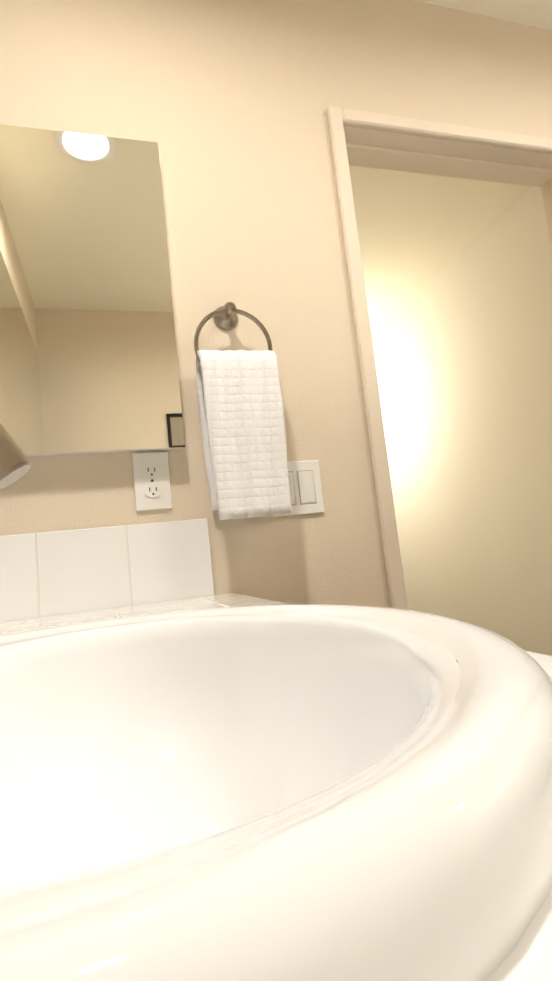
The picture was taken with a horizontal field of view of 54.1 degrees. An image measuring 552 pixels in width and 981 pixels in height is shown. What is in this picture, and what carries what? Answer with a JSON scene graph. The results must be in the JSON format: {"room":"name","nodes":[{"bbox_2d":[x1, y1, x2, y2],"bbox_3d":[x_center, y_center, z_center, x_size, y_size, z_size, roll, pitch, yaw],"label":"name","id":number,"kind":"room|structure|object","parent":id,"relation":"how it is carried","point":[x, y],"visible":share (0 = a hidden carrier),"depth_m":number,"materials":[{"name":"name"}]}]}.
{"room":"bathroom","nodes":[
{"label":"bathroom","id":0,"kind":"room"},
{"bbox_2d":[0,0,551,617],"bbox_3d":[0.127,-0.203,1.275,1.653,2.620,0.115,-4,-7,-17],"label":"wall","id":1,"kind":"structure","parent":0,"point":[224,104],"depth_m":1.21,"materials":[{"name":"beige paint"}]},
{"bbox_2d":[0,124,184,456],"bbox_3d":[-0.417,-0.392,1.060,0.414,0.655,0.039,-4,-7,-17],"label":"medicine cabinet mirror","id":2,"kind":"object","parent":1,"relation":"attached to","point":[88,359],"visible":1,"depth_m":1.05,"materials":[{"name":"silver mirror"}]},
{"bbox_2d":[132,452,171,510],"bbox_3d":[-0.246,-0.019,1.073,0.070,0.115,0.008,-4,-7,-17],"label":"electrical outlet plate","id":3,"kind":"object","parent":1,"relation":"attached to","point":[152,485],"visible":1,"depth_m":1.07,"materials":[{"name":"white plastic"}]},
{"bbox_2d":[194,302,291,519],"bbox_3d":[-0.073,-0.174,1.100,0.165,0.466,0.095,-4,-7,-17],"label":"towel ring","id":4,"kind":"object","parent":1,"relation":"attached to","point":[242,416],"visible":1,"depth_m":1.06,"materials":[{"name":"white fabric"}]},
{"bbox_2d":[273,460,324,516],"bbox_3d":[0.044,-0.005,1.155,0.116,0.115,0.010,-4,-7,-17],"label":"switch plate","id":5,"kind":"object","parent":1,"relation":"attached to","point":[305,486],"visible":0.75,"depth_m":1.16,"materials":[{"name":"white plastic"}]},
{"bbox_2d":[327,106,551,609],"bbox_3d":[0.591,0.056,1.373,0.791,2.032,0.147,-4,-7,-17],"label":"door frame","id":6,"kind":"structure","parent":1,"relation":"attached to","point":[378,140],"depth_m":1.37,"materials":[{"name":"beige paint"}]},
{"bbox_2d":[349,165,532,334],"bbox_3d":[0.192,-1.294,3.033,1.650,0.080,2.885,-4,-7,-17],"label":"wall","id":7,"kind":"structure","parent":0,"point":[417,232],"depth_m":2.73,"materials":[{"name":"beige paint"}]},
{"bbox_2d":[372,186,551,655],"bbox_3d":[1.148,-0.093,3.191,0.100,2.620,2.985,-4,-7,-17],"label":"wall","id":8,"kind":"structure","parent":0,"point":[462,344],"depth_m":3.00,"materials":[{"name":"beige paint"}]},
{"bbox_2d":[416,0,551,29],"bbox_3d":[0.739,-1.496,0.557,2.582,0.080,1.950,-4,-7,-17],"label":"ceiling","id":9,"kind":"structure","parent":0,"point":[536,13],"depth_m":1.50,"materials":[{"name":"beige paint"}]},
{"bbox_3d":[0.987,0.962,0.331,2.582,0.080,2.065,-4,-7,-17],"label":"floor","id":10,"kind":"structure","parent":0,"visible":0},
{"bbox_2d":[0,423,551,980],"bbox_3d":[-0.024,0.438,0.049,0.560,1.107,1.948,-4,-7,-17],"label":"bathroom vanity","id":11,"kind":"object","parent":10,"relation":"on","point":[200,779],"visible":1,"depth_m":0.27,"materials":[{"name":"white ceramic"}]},
{"bbox_2d":[0,604,551,980],"bbox_3d":[-0.096,0.190,0.282,0.430,0.250,0.510,-4,-7,-17],"label":"sink","id":12,"kind":"object","parent":11,"relation":"in","point":[286,792],"depth_m":0.15,"materials":[{"name":"white ceramic"}]}
]}

